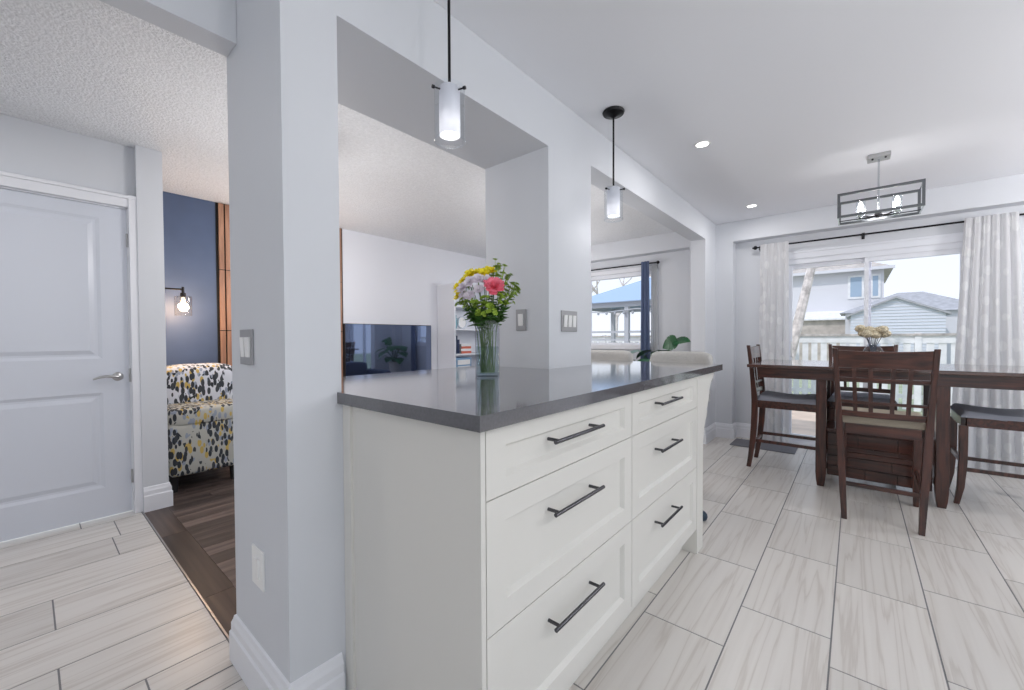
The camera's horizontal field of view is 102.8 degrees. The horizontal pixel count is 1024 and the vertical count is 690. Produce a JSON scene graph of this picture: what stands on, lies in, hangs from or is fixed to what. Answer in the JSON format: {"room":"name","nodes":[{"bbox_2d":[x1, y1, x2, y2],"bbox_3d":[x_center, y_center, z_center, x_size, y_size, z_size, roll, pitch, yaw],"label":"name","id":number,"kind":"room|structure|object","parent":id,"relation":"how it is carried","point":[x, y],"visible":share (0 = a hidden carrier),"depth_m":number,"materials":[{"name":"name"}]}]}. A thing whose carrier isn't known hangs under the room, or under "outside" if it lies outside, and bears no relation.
{"room":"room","nodes":[
{"label":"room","id":0,"kind":"room"},
{"bbox_2d":[0,113,168,511],"bbox_3d":[-3.823,-0.079,1.924,0.970,2.464,3.228,1,1,40],"label":"wall","id":1,"kind":"structure","parent":0,"point":[27,148],"depth_m":2.75,"materials":[{"name":"white paint"}]},
{"bbox_2d":[0,171,142,541],"bbox_3d":[-2.862,0.077,2.434,0.156,2.125,0.946,1,1,40],"label":"door","id":2,"kind":"structure","parent":1,"relation":"in","point":[71,438],"depth_m":2.52,"materials":[{"name":"white"}]},
{"bbox_2d":[143,482,172,512],"bbox_3d":[-2.460,1.046,2.838,0.079,0.167,0.153,1,1,40],"label":"baseboard","id":3,"kind":"structure","parent":1,"relation":"attached to","point":[159,496],"depth_m":2.81,"materials":[{"name":"white wood"}]},
{"bbox_2d":[99,0,236,56],"bbox_3d":[-1.960,-1.140,0.234,0.101,0.297,3.076,1,1,40],"label":"beam","id":4,"kind":"structure","parent":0,"point":[210,24],"depth_m":1.31,"materials":[{"name":"white paint"}]},
{"bbox_2d":[165,287,189,315],"bbox_3d":[-2.882,-0.402,3.436,0.120,0.305,0.305,1,1,40],"label":"wall sconce","id":5,"kind":"object","parent":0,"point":[183,302],"visible":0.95,"depth_m":3.49,"materials":[{"name":"black metal"}]},
{"bbox_2d":[180,287,185,296],"bbox_3d":[-2.822,-0.455,3.506,0.044,0.087,0.044,1,1,40],"label":"socket","id":6,"kind":"object","parent":5,"relation":"attached to","point":[182,294],"depth_m":3.50,"materials":[{"name":"black metal"}]},
{"bbox_2d":[142,511,228,640],"bbox_3d":[-1.747,1.143,2.134,1.998,0.013,0.008,1,1,40],"label":"trim","id":7,"kind":"structure","parent":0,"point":[144,514],"depth_m":1.95,"materials":[{"name":"silver metal"}]},
{"bbox_2d":[163,191,342,365],"bbox_3d":[-2.665,-0.126,4.149,0.120,2.464,1.925,1,1,40],"label":"wall","id":8,"kind":"structure","parent":0,"point":[189,226],"depth_m":3.73,"materials":[{"name":"blue paint"}]},
{"bbox_2d":[342,229,485,368],"bbox_3d":[-1.069,-0.169,6.046,0.120,2.464,3.035,1,1,40],"label":"wall","id":9,"kind":"structure","parent":0,"point":[386,280],"depth_m":5.40,"materials":[{"name":"white paint"}]},
{"bbox_2d":[215,202,342,376],"bbox_3d":[-2.393,-0.130,4.358,0.025,2.461,1.245,1,1,40],"label":"panel","id":10,"kind":"object","parent":9,"relation":"attached to","point":[222,221],"visible":0.04,"depth_m":3.91,"materials":[{"name":"brown wood"}]},
{"bbox_2d":[342,323,430,375],"bbox_3d":[-1.573,0.052,5.309,0.058,0.635,1.280,1,1,40],"label":"television","id":11,"kind":"object","parent":9,"relation":"attached to","point":[367,348],"visible":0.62,"depth_m":5.22,"materials":[{"name":"black glass"}]},
{"bbox_2d":[227,0,715,689],"bbox_3d":[0.728,-0.125,3.172,0.470,2.464,4.843,1,1,40],"label":"wall partition","id":12,"kind":"structure","parent":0,"point":[290,66],"depth_m":1.36,"materials":[{"name":"white paint"}]},
{"bbox_2d":[239,329,253,364],"bbox_3d":[-0.887,0.007,1.361,0.116,0.117,0.012,1,1,40],"label":"light switch","id":13,"kind":"object","parent":12,"relation":"attached to","point":[246,338],"visible":1,"depth_m":1.34,"materials":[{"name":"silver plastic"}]},
{"bbox_2d":[252,543,264,591],"bbox_3d":[-0.828,0.724,1.328,0.100,0.125,0.012,1,1,40],"label":"wall outlet","id":14,"kind":"object","parent":12,"relation":"attached to","point":[258,556],"visible":1,"depth_m":1.32,"materials":[{"name":"white plastic"}]},
{"bbox_2d":[253,556,258,579],"bbox_3d":[-0.830,0.724,1.325,0.033,0.066,0.006,1,1,40],"label":"socket","id":15,"kind":"object","parent":14,"relation":"attached to","point":[256,558],"depth_m":1.32,"materials":[{"name":"white plastic"}]},
{"bbox_2d":[229,614,344,689],"bbox_3d":[-0.777,1.065,1.397,0.508,0.167,0.185,1,1,40],"label":"baseboard","id":16,"kind":"structure","parent":12,"relation":"attached to","point":[255,667],"depth_m":1.29,"materials":[{"name":"white"}]},
{"bbox_2d":[516,309,525,329],"bbox_3d":[0.049,-0.141,2.290,0.072,0.117,0.012,1,1,40],"label":"light switch","id":17,"kind":"object","parent":12,"relation":"attached to","point":[520,314],"visible":1,"depth_m":2.29,"materials":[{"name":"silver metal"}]},
{"bbox_2d":[561,310,576,331],"bbox_3d":[0.328,-0.135,2.321,0.012,0.117,0.165,1,1,40],"label":"light switch","id":18,"kind":"object","parent":12,"relation":"attached to","point":[568,318],"visible":1,"depth_m":2.31,"materials":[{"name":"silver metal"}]},
{"bbox_2d":[0,0,1023,258],"bbox_3d":[0.122,-1.401,1.643,7.550,0.150,8.120,1,1,40],"label":"ceiling","id":19,"kind":"structure","parent":0,"point":[792,99],"depth_m":2.21,"materials":[{"name":"white paint"}]},
{"bbox_2d":[431,0,465,143],"bbox_3d":[-0.215,-1.009,1.401,0.126,0.622,0.125,1,1,40],"label":"pendant light","id":20,"kind":"object","parent":19,"relation":"hanging from","point":[449,92],"visible":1,"depth_m":1.38,"materials":[{"name":"white glass"}]},
{"bbox_2d":[602,106,624,217],"bbox_3d":[0.585,-1.031,2.352,0.126,0.622,0.125,1,1,40],"label":"pendant light","id":21,"kind":"object","parent":19,"relation":"hanging from","point":[613,112],"visible":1,"depth_m":2.33,"materials":[{"name":"white glass"}]},
{"bbox_2d":[694,140,710,147],"bbox_3d":[1.282,-1.351,2.752,0.106,0.004,0.106,1,1,40],"label":"recessed light","id":22,"kind":"object","parent":19,"relation":"in","point":[701,144],"visible":1,"depth_m":2.75,"materials":[{"name":"white"}]},
{"bbox_2d":[746,204,757,207],"bbox_3d":[2.383,-1.381,4.061,0.106,0.004,0.106,1,1,40],"label":"recessed light","id":23,"kind":"object","parent":19,"relation":"in","point":[751,205],"visible":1,"depth_m":4.05,"materials":[{"name":"white"}]},
{"bbox_2d":[837,150,925,225],"bbox_3d":[2.639,-1.141,2.942,0.456,0.445,0.266,1,1,40],"label":"chandelier","id":24,"kind":"object","parent":19,"relation":"hanging from","point":[882,156],"visible":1,"depth_m":2.92,"materials":[{"name":"silver metal"}]},
{"bbox_2d":[856,201,864,217],"bbox_3d":[2.532,-0.990,2.968,0.052,0.117,0.052,1,1,40],"label":"bulb","id":25,"kind":"object","parent":24,"relation":"attached to","point":[860,207],"depth_m":2.96,"materials":[{"name":"glass"}]},
{"bbox_2d":[892,195,902,211],"bbox_3d":[2.681,-0.988,2.843,0.052,0.117,0.052,1,1,40],"label":"bulb","id":26,"kind":"object","parent":24,"relation":"attached to","point":[897,201],"depth_m":2.83,"materials":[{"name":"glass"}]},
{"bbox_2d":[0,437,1023,689],"bbox_3d":[0.103,1.163,1.730,7.450,0.050,7.940,1,1,40],"label":"floor","id":27,"kind":"structure","parent":0,"point":[782,591],"depth_m":1.85,"materials":[{"name":"tile"}]},
{"bbox_2d":[166,363,233,492],"bbox_3d":[-2.621,0.641,3.472,0.690,0.955,0.600,1,1,40],"label":"armchair","id":28,"kind":"object","parent":27,"relation":"on","point":[199,395],"visible":0.67,"depth_m":3.27,"materials":[{"name":"fabric"}]},
{"bbox_2d":[167,399,232,425],"bbox_3d":[-2.613,0.547,3.418,0.610,0.145,0.520,1,1,40],"label":"seat cushion","id":29,"kind":"object","parent":28,"relation":"on","point":[187,412],"depth_m":3.23,"materials":[{"name":"fabric"}]},
{"bbox_2d":[437,283,485,368],"bbox_3d":[-0.677,0.094,6.128,0.370,1.930,0.815,1,1,40],"label":"bookshelf","id":30,"kind":"object","parent":27,"relation":"on","point":[447,332],"visible":0.34,"depth_m":5.87,"materials":[{"name":"white wood"}]},
{"bbox_2d":[456,336,457,353],"bbox_3d":[-0.846,-0.004,5.840,0.170,0.255,0.028,1,1,40],"label":"book","id":31,"kind":"object","parent":30,"relation":"on","point":[456,336],"visible":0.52,"depth_m":5.79,"materials":[{"name":"blue paper"}]},
{"bbox_2d":[457,317,466,328],"bbox_3d":[-0.731,-0.325,5.958,0.060,0.180,0.176,1,1,40],"label":"desk clock","id":32,"kind":"object","parent":30,"relation":"on","point":[462,324],"visible":0.98,"depth_m":5.95,"materials":[{"name":"silver metal"}]},
{"bbox_2d":[456,357,470,366],"bbox_3d":[-0.780,0.291,5.948,0.246,0.220,0.300,1,1,40],"label":"storage box","id":33,"kind":"object","parent":30,"relation":"on","point":[460,361],"visible":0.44,"depth_m":5.87,"materials":[{"name":"blue"}]},
{"bbox_3d":[-0.723,0.103,5.987,0.160,0.033,0.200,1,1,40],"label":"book","id":34,"kind":"object","parent":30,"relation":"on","visible":0},
{"bbox_3d":[-0.723,0.069,5.987,0.160,0.033,0.210,1,1,40],"label":"book","id":35,"kind":"object","parent":34,"relation":"on","visible":0},
{"bbox_2d":[460,346,470,348],"bbox_3d":[-0.724,0.035,5.986,0.160,0.033,0.190,1,1,40],"label":"book","id":36,"kind":"object","parent":35,"relation":"on","point":[461,347],"visible":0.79,"depth_m":5.92,"materials":[{"name":"brown paper"}]},
{"bbox_2d":[343,372,713,689],"bbox_3d":[0.353,0.652,1.875,0.636,0.963,2.009,1,1,40],"label":"base cabinet","id":37,"kind":"object","parent":27,"relation":"on","point":[509,557],"visible":0.94,"depth_m":1.17,"materials":[{"name":"white wood"}]},
{"bbox_2d":[337,360,722,432],"bbox_3d":[0.178,0.149,2.051,1.125,0.036,2.107,1,1,40],"label":"countertop","id":38,"kind":"structure","parent":37,"relation":"on","point":[455,397],"depth_m":1.36,"materials":[{"name":"grey stone"}]},
{"bbox_2d":[475,322,499,376],"bbox_3d":[-0.108,0.015,1.805,0.108,0.243,0.108,1,1,40],"label":"glass vase","id":39,"kind":"object","parent":38,"relation":"on","point":[499,322],"visible":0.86,"depth_m":1.80,"materials":[{"name":"glass"}]},
{"bbox_2d":[453,291,480,369],"bbox_3d":[-0.198,-0.065,1.798,0.127,0.374,0.073,0,1,5],"label":"chrysanthemum","id":40,"kind":"object","parent":39,"relation":"in","point":[456,296],"visible":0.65,"depth_m":1.79,"materials":[{"name":"green plant"}]},
{"bbox_2d":[455,300,483,371],"bbox_3d":[-0.188,-0.055,1.797,0.136,0.354,0.082,0,1,5],"label":"chrysanthemum","id":41,"kind":"object","parent":39,"relation":"in","point":[460,301],"visible":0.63,"depth_m":1.78,"materials":[{"name":"green plant"}]},
{"bbox_2d":[458,286,483,363],"bbox_3d":[-0.179,-0.071,1.809,0.102,0.384,0.100,1,1,40],"label":"chrysanthemum","id":42,"kind":"object","parent":39,"relation":"in","point":[468,286],"visible":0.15,"depth_m":1.80,"materials":[{"name":"green plant"}]},
{"bbox_2d":[453,280,490,370],"bbox_3d":[-0.176,-0.083,1.808,0.168,0.410,0.073,0,1,-7],"label":"chrysanthemum","id":43,"kind":"object","parent":39,"relation":"in","point":[456,284],"visible":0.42,"depth_m":1.79,"materials":[{"name":"green"}]},
{"bbox_2d":[460,297,485,360],"bbox_3d":[-0.171,-0.042,1.781,0.148,0.328,0.074,-1,1,-29],"label":"chrysanthemum","id":44,"kind":"object","parent":39,"relation":"in","point":[465,303],"visible":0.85,"depth_m":1.76,"materials":[{"name":"green plant"}]},
{"bbox_2d":[458,290,488,371],"bbox_3d":[-0.161,-0.057,1.784,0.145,0.358,0.065,-1,1,-27],"label":"chrysanthemum","id":45,"kind":"object","parent":39,"relation":"in","point":[461,294],"visible":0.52,"depth_m":1.76,"materials":[{"name":"green plant"}]},
{"bbox_2d":[464,276,484,371],"bbox_3d":[-0.151,-0.085,1.764,0.069,0.414,0.140,1,1,40],"label":"chrysanthemum","id":46,"kind":"object","parent":39,"relation":"in","point":[468,281],"visible":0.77,"depth_m":1.72,"materials":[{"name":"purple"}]},
{"bbox_2d":[456,282,492,366],"bbox_3d":[-0.161,-0.076,1.775,0.154,0.395,0.071,-1,1,-36],"label":"chrysanthemum","id":47,"kind":"object","parent":39,"relation":"in","point":[461,287],"visible":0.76,"depth_m":1.75,"materials":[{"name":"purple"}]},
{"bbox_2d":[463,268,486,367],"bbox_3d":[-0.156,-0.108,1.800,0.116,0.458,0.067,-1,1,-29],"label":"chrysanthemum","id":48,"kind":"object","parent":39,"relation":"in","point":[470,272],"visible":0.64,"depth_m":1.78,"materials":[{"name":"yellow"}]},
{"bbox_2d":[458,276,492,372],"bbox_3d":[-0.166,-0.094,1.819,0.167,0.430,0.064,0,1,4],"label":"chrysanthemum","id":49,"kind":"object","parent":39,"relation":"in","point":[462,278],"visible":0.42,"depth_m":1.79,"materials":[{"name":"green plant"}]},
{"bbox_2d":[463,290,490,345],"bbox_3d":[-0.145,-0.056,1.770,0.079,0.356,0.159,1,1,40],"label":"chrysanthemum","id":50,"kind":"object","parent":39,"relation":"in","point":[469,294],"visible":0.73,"depth_m":1.71,"materials":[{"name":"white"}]},
{"bbox_2d":[473,268,483,372],"bbox_3d":[-0.136,-0.113,1.812,0.111,0.468,0.058,1,1,40],"label":"chrysanthemum","id":51,"kind":"object","parent":39,"relation":"in","point":[475,270],"visible":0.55,"depth_m":1.80,"materials":[{"name":"green plant"}]},
{"bbox_2d":[464,298,493,364],"bbox_3d":[-0.137,-0.041,1.757,0.078,0.325,0.163,1,1,40],"label":"chrysanthemum","id":52,"kind":"object","parent":39,"relation":"in","point":[473,301],"visible":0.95,"depth_m":1.72,"materials":[{"name":"green plant"}]},
{"bbox_2d":[473,284,487,372],"bbox_3d":[-0.131,-0.068,1.746,0.070,0.380,0.084,0,1,4],"label":"chrysanthemum","id":53,"kind":"object","parent":39,"relation":"in","point":[477,288],"visible":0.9,"depth_m":1.73,"materials":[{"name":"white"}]},
{"bbox_2d":[472,303,489,372],"bbox_3d":[-0.125,-0.028,1.740,0.073,0.300,0.104,0,1,19],"label":"chrysanthemum","id":54,"kind":"object","parent":39,"relation":"in","point":[478,313],"visible":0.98,"depth_m":1.73,"materials":[{"name":"green plant"}]},
{"bbox_2d":[473,273,491,372],"bbox_3d":[-0.127,-0.092,1.764,0.076,0.428,0.112,1,1,40],"label":"chrysanthemum","id":55,"kind":"object","parent":39,"relation":"in","point":[478,277],"visible":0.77,"depth_m":1.73,"materials":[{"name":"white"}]},
{"bbox_2d":[477,295,492,372],"bbox_3d":[-0.111,-0.045,1.749,0.079,0.334,0.112,0,1,15],"label":"chrysanthemum","id":56,"kind":"object","parent":39,"relation":"in","point":[484,303],"visible":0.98,"depth_m":1.71,"materials":[{"name":"green plant"}]},
{"bbox_2d":[478,267,491,322],"bbox_3d":[-0.116,-0.109,1.780,0.061,0.460,0.082,0,1,16],"label":"chrysanthemum","id":57,"kind":"object","parent":39,"relation":"in","point":[483,271],"visible":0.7,"depth_m":1.77,"materials":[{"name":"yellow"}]},
{"bbox_2d":[481,274,489,329],"bbox_3d":[-0.110,-0.091,1.779,0.078,0.425,0.107,-1,1,-26],"label":"chrysanthemum","id":58,"kind":"object","parent":39,"relation":"in","point":[486,276],"visible":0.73,"depth_m":1.74,"materials":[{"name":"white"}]},
{"bbox_2d":[483,266,495,372],"bbox_3d":[-0.097,-0.117,1.798,0.080,0.476,0.091,1,1,40],"label":"chrysanthemum","id":59,"kind":"object","parent":39,"relation":"in","point":[492,269],"visible":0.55,"depth_m":1.80,"materials":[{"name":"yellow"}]},
{"bbox_2d":[485,302,497,330],"bbox_3d":[-0.087,-0.030,1.759,0.068,0.303,0.153,0,1,-11],"label":"chrysanthemum","id":60,"kind":"object","parent":39,"relation":"in","point":[492,309],"visible":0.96,"depth_m":1.71,"materials":[{"name":"green plant"}]},
{"bbox_2d":[482,277,504,372],"bbox_3d":[-0.086,-0.085,1.753,0.092,0.413,0.124,-1,1,-25],"label":"carnation","id":61,"kind":"object","parent":39,"relation":"in","point":[492,284],"visible":0.88,"depth_m":1.72,"materials":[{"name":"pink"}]},
{"bbox_2d":[488,269,499,372],"bbox_3d":[-0.082,-0.114,1.834,0.077,0.469,0.111,0,1,18],"label":"chrysanthemum","id":62,"kind":"object","parent":39,"relation":"in","point":[492,273],"visible":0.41,"depth_m":1.83,"materials":[{"name":"green plant"}]},
{"bbox_2d":[485,291,507,334],"bbox_3d":[-0.084,-0.055,1.761,0.153,0.354,0.084,1,1,40],"label":"chrysanthemum","id":63,"kind":"object","parent":39,"relation":"in","point":[499,294],"visible":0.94,"depth_m":1.73,"materials":[{"name":"green plant"}]},
{"bbox_2d":[487,264,506,372],"bbox_3d":[-0.061,-0.112,1.762,0.085,0.467,0.094,-1,1,-16],"label":"chrysanthemum","id":64,"kind":"object","parent":39,"relation":"in","point":[502,273],"visible":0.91,"depth_m":1.77,"materials":[{"name":"green plant"}]},
{"bbox_2d":[491,258,502,354],"bbox_3d":[-0.078,-0.132,1.823,0.102,0.506,0.073,0,1,13],"label":"chrysanthemum","id":65,"kind":"object","parent":39,"relation":"in","point":[495,266],"visible":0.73,"depth_m":1.82,"materials":[{"name":"green"}]},
{"bbox_2d":[484,282,514,362],"bbox_3d":[-0.046,-0.081,1.831,0.123,0.403,0.126,1,1,40],"label":"chrysanthemum","id":66,"kind":"object","parent":39,"relation":"in","point":[508,286],"visible":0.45,"depth_m":1.82,"materials":[{"name":"green plant"}]},
{"bbox_2d":[482,285,519,362],"bbox_3d":[-0.049,-0.070,1.786,0.182,0.384,0.076,0,1,-2],"label":"chrysanthemum","id":67,"kind":"object","parent":39,"relation":"in","point":[517,287],"visible":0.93,"depth_m":1.78,"materials":[{"name":"green plant"}]},
{"bbox_2d":[486,282,519,372],"bbox_3d":[-0.030,-0.080,1.784,0.155,0.402,0.074,-1,1,-32],"label":"chrysanthemum","id":68,"kind":"object","parent":39,"relation":"in","point":[512,283],"visible":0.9,"depth_m":1.78,"materials":[{"name":"green plant"}]},
{"bbox_2d":[493,273,513,354],"bbox_3d":[-0.046,-0.098,1.808,0.070,0.438,0.104,-1,1,-44],"label":"chrysanthemum","id":69,"kind":"object","parent":39,"relation":"in","point":[507,277],"visible":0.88,"depth_m":1.79,"materials":[{"name":"green plant"}]},
{"bbox_2d":[494,294,514,371],"bbox_3d":[-0.047,-0.050,1.788,0.120,0.342,0.078,1,1,40],"label":"chrysanthemum","id":70,"kind":"object","parent":39,"relation":"in","point":[506,302],"visible":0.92,"depth_m":1.78,"materials":[{"name":"green plant"}]},
{"bbox_2d":[591,350,632,360],"bbox_3d":[0.698,0.576,3.277,0.464,1.061,0.444,1,1,40],"label":"bar stool","id":71,"kind":"object","parent":27,"relation":"on","point":[619,355],"visible":0.12,"depth_m":3.37,"materials":[{"name":"beige fabric"}]},
{"bbox_2d":[649,351,712,381],"bbox_3d":[1.145,0.581,2.901,0.464,1.061,0.444,1,1,40],"label":"bar stool","id":72,"kind":"object","parent":27,"relation":"on","point":[660,356],"visible":0.18,"depth_m":3.01,"materials":[{"name":"beige fabric"}]},
{"bbox_2d":[703,511,707,520],"bbox_3d":[1.204,1.085,2.599,0.074,0.062,0.074,1,1,40],"label":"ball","id":73,"kind":"object","parent":27,"relation":"on","point":[705,516],"visible":0.27,"depth_m":2.57,"materials":[{"name":"blue rubber"}]},
{"bbox_2d":[730,438,797,453],"bbox_3d":[2.673,1.071,4.343,0.580,0.008,0.330,1,1,40],"label":"door mat","id":74,"kind":"object","parent":27,"relation":"on","point":[737,442],"visible":0.76,"depth_m":4.29,"materials":[{"name":"grey"}]},
{"bbox_2d":[746,344,826,467],"bbox_3d":[2.443,0.545,3.636,0.573,1.090,0.488,1,1,40],"label":"dining chair","id":75,"kind":"object","parent":27,"relation":"on","point":[766,399],"visible":0.78,"depth_m":3.60,"materials":[{"name":"brown wood"}]},
{"bbox_2d":[828,344,897,420],"bbox_3d":[3.060,0.543,3.578,0.488,1.090,0.573,1,1,40],"label":"dining chair","id":76,"kind":"object","parent":27,"relation":"on","point":[885,398],"visible":0.4,"depth_m":3.63,"materials":[{"name":"brown wood"}]},
{"bbox_2d":[747,359,1023,508],"bbox_3d":[2.913,0.626,3.220,1.713,0.938,0.925,1,1,40],"label":"dining table","id":77,"kind":"object","parent":27,"relation":"on","point":[1003,377],"visible":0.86,"depth_m":3.00,"materials":[{"name":"brown wood"}]},
{"bbox_3d":[2.849,0.078,3.225,0.136,0.160,0.136,1,1,40],"label":"glass vase","id":78,"kind":"object","parent":77,"relation":"on","visible":0},
{"bbox_2d":[855,325,871,351],"bbox_3d":[2.811,-0.011,3.260,0.125,0.304,0.064,1,1,40],"label":"dried flower","id":79,"kind":"object","parent":78,"relation":"in","point":[859,328],"visible":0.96,"depth_m":3.25,"materials":[{"name":"grey plant"}]},
{"bbox_2d":[862,330,872,350],"bbox_3d":[2.799,0.009,3.218,0.074,0.264,0.063,1,1,40],"label":"dried flower","id":80,"kind":"object","parent":78,"relation":"in","point":[866,333],"visible":0.99,"depth_m":3.20,"materials":[{"name":"grey plant"}]},
{"bbox_2d":[869,327,877,351],"bbox_3d":[2.851,0.001,3.224,0.070,0.280,0.063,1,1,40],"label":"dried flower","id":81,"kind":"object","parent":78,"relation":"in","point":[873,328],"visible":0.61,"depth_m":3.21,"materials":[{"name":"grey plant"}]},
{"bbox_2d":[872,330,881,351],"bbox_3d":[2.850,0.013,3.195,0.078,0.256,0.063,-1,1,-14],"label":"dried flower","id":82,"kind":"object","parent":78,"relation":"in","point":[876,334],"visible":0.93,"depth_m":3.18,"materials":[{"name":"grey plant"}]},
{"bbox_2d":[874,326,888,351],"bbox_3d":[2.862,-0.004,3.175,0.097,0.292,0.072,1,1,40],"label":"dried flower","id":83,"kind":"object","parent":78,"relation":"in","point":[881,329],"visible":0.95,"depth_m":3.15,"materials":[{"name":"grey plant"}]},
{"bbox_2d":[875,331,891,351],"bbox_3d":[2.898,0.013,3.186,0.098,0.256,0.066,0,1,7],"label":"dried flower","id":84,"kind":"object","parent":78,"relation":"in","point":[889,333],"visible":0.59,"depth_m":3.16,"materials":[{"name":"grey plant"}]},
{"bbox_2d":[832,348,940,535],"bbox_3d":[2.433,0.563,2.700,0.488,1.090,0.573,1,1,40],"label":"dining chair","id":85,"kind":"object","parent":27,"relation":"on","point":[892,423],"visible":1,"depth_m":2.52,"materials":[{"name":"brown wood"}]},
{"bbox_2d":[949,403,1023,503],"bbox_3d":[3.426,0.555,2.809,0.573,1.090,0.488,1,1,40],"label":"dining chair","id":86,"kind":"object","parent":27,"relation":"on","point":[967,416],"visible":0.92,"depth_m":2.81,"materials":[{"name":"brown wood"}]},
{"bbox_3d":[1.770,0.872,4.974,0.323,0.397,0.303,1,1,40],"label":"plant stand","id":87,"kind":"object","parent":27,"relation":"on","visible":0},
{"bbox_2d":[630,335,690,361],"bbox_3d":[1.681,0.274,4.928,0.684,0.791,0.704,0,1,-6],"label":"monstera","id":88,"kind":"object","parent":87,"relation":"on","point":[671,342],"visible":0.21,"depth_m":4.84,"materials":[{"name":"green plant"}]},
{"bbox_2d":[591,232,690,360],"bbox_3d":[1.104,-0.179,6.013,3.250,2.464,0.290,1,1,40],"label":"wall","id":89,"kind":"structure","parent":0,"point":[673,251],"depth_m":5.24,"materials":[{"name":"white paint"}]},
{"bbox_2d":[591,265,658,349],"bbox_3d":[1.137,-0.498,6.033,2.090,1.100,0.125,1,1,40],"label":"window","id":90,"kind":"structure","parent":89,"relation":"attached to","point":[594,345],"depth_m":5.71,"materials":[{"name":"white plastic"}]},
{"bbox_2d":[591,260,659,270],"bbox_3d":[1.023,-1.072,5.997,2.313,0.060,0.107,1,1,40],"label":"curtain rod","id":91,"kind":"object","parent":89,"relation":"attached to","point":[658,261],"visible":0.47,"depth_m":5.52,"materials":[{"name":"black metal"}]},
{"bbox_2d":[640,261,649,358],"bbox_3d":[1.741,-0.038,5.345,0.152,2.100,0.064,1,1,40],"label":"curtain","id":92,"kind":"object","parent":91,"relation":"hanging from","point":[645,299],"visible":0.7,"depth_m":5.32,"materials":[{"name":"blue fabric"}]},
{"bbox_2d":[651,264,657,351],"bbox_3d":[1.861,-0.019,5.345,0.110,2.060,0.035,1,1,40],"label":"curtain","id":93,"kind":"object","parent":91,"relation":"hanging from","point":[654,313],"visible":0.53,"depth_m":5.33,"materials":[{"name":"fabric"}]},
{"bbox_2d":[715,173,1023,423],"bbox_3d":[3.974,-0.149,3.600,3.950,2.464,0.290,1,1,40],"label":"wall","id":94,"kind":"structure","parent":0,"point":[737,311],"depth_m":4.36,"materials":[{"name":"white paint"}]},
{"bbox_2d":[703,422,757,443],"bbox_3d":[2.458,0.988,4.617,0.975,0.167,0.336,0,1,-3],"label":"baseboard","id":95,"kind":"structure","parent":94,"relation":"attached to","point":[722,430],"depth_m":4.69,"materials":[{"name":"white"}]},
{"bbox_2d":[789,232,963,446],"bbox_3d":[3.522,0.061,4.051,1.430,2.112,0.130,1,1,40],"label":"door","id":96,"kind":"structure","parent":94,"relation":"in","point":[945,244],"depth_m":4.03,"materials":[{"name":"white plastic"}]},
{"bbox_2d":[752,213,1023,250],"bbox_3d":[3.495,-1.071,3.919,2.075,0.060,0.107,1,1,40],"label":"curtain rod","id":97,"kind":"object","parent":94,"relation":"attached to","point":[1021,214],"visible":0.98,"depth_m":3.90,"materials":[{"name":"black metal"}]},
{"bbox_2d":[758,241,788,442],"bbox_3d":[2.833,-0.023,4.427,0.290,2.152,0.064,1,1,40],"label":"curtain","id":98,"kind":"object","parent":97,"relation":"hanging from","point":[774,257],"visible":0.73,"depth_m":4.41,"materials":[{"name":"fabric"}]},
{"bbox_2d":[951,211,1023,474],"bbox_3d":[4.008,-0.010,3.431,0.460,2.152,0.066,1,1,40],"label":"curtain","id":99,"kind":"object","parent":97,"relation":"hanging from","point":[990,323],"visible":0.76,"depth_m":3.42,"materials":[{"name":"fabric"}]},
{"label":"outside","id":100,"kind":"structure","parent":0,"visible":0},
{"bbox_2d":[792,379,950,415],"bbox_3d":[22.078,1.090,26.282,60.000,0.200,51.400,1,1,40],"label":"ground","id":101,"kind":"structure","parent":100,"point":[800,380],"depth_m":12.22,"materials":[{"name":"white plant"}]},
{"bbox_2d":[592,277,650,342],"bbox_3d":[3.557,-0.138,9.942,3.854,3.050,2.304,1,1,40],"label":"gazebo","id":102,"kind":"object","parent":101,"relation":"on","point":[626,299],"visible":0.3,"depth_m":9.64,"materials":[{"name":"grey"}]},
{"bbox_2d":[592,275,650,335],"bbox_3d":[3.769,-1.442,14.824,4.140,5.484,2.840,0,1,0],"label":"bare tree","id":103,"kind":"object","parent":101,"relation":"on","point":[623,284],"visible":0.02,"depth_m":14.46,"materials":[{"name":"grey plant"}]},
{"bbox_2d":[592,332,955,412],"bbox_3d":[6.577,0.543,10.163,21.000,1.650,0.140,1,1,40],"label":"fence","id":104,"kind":"object","parent":101,"relation":"on","point":[917,338],"visible":0.16,"depth_m":8.87,"materials":[{"name":"white wood"}]},
{"bbox_2d":[792,268,815,359],"bbox_3d":[6.324,-2.858,8.633,5.253,8.553,6.211,0,1,5],"label":"bare tree","id":105,"kind":"object","parent":101,"relation":"on","point":[797,324],"visible":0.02,"depth_m":8.13,"materials":[{"name":"grey plant"}]},
{"bbox_2d":[792,262,894,360],"bbox_3d":[16.641,-2.509,27.111,12.390,7.020,9.800,1,1,40],"label":"house","id":106,"kind":"structure","parent":101,"relation":"on","point":[835,290],"depth_m":21.68,"materials":[{"name":"white"}]},
{"bbox_2d":[839,292,958,363],"bbox_3d":[16.163,-0.534,16.504,4.600,3.470,6.320,1,1,40],"label":"garage","id":107,"kind":"structure","parent":101,"relation":"on","point":[906,312],"depth_m":14.72,"materials":[{"name":"white"}]},
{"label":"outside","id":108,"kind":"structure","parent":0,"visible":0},
{"bbox_2d":[792,410,815,435],"bbox_3d":[4.533,1.222,5.409,12.000,0.150,3.130,1,1,40],"label":"ground","id":109,"kind":"structure","parent":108,"point":[804,423],"depth_m":5.93,"materials":[{"name":"stone"}]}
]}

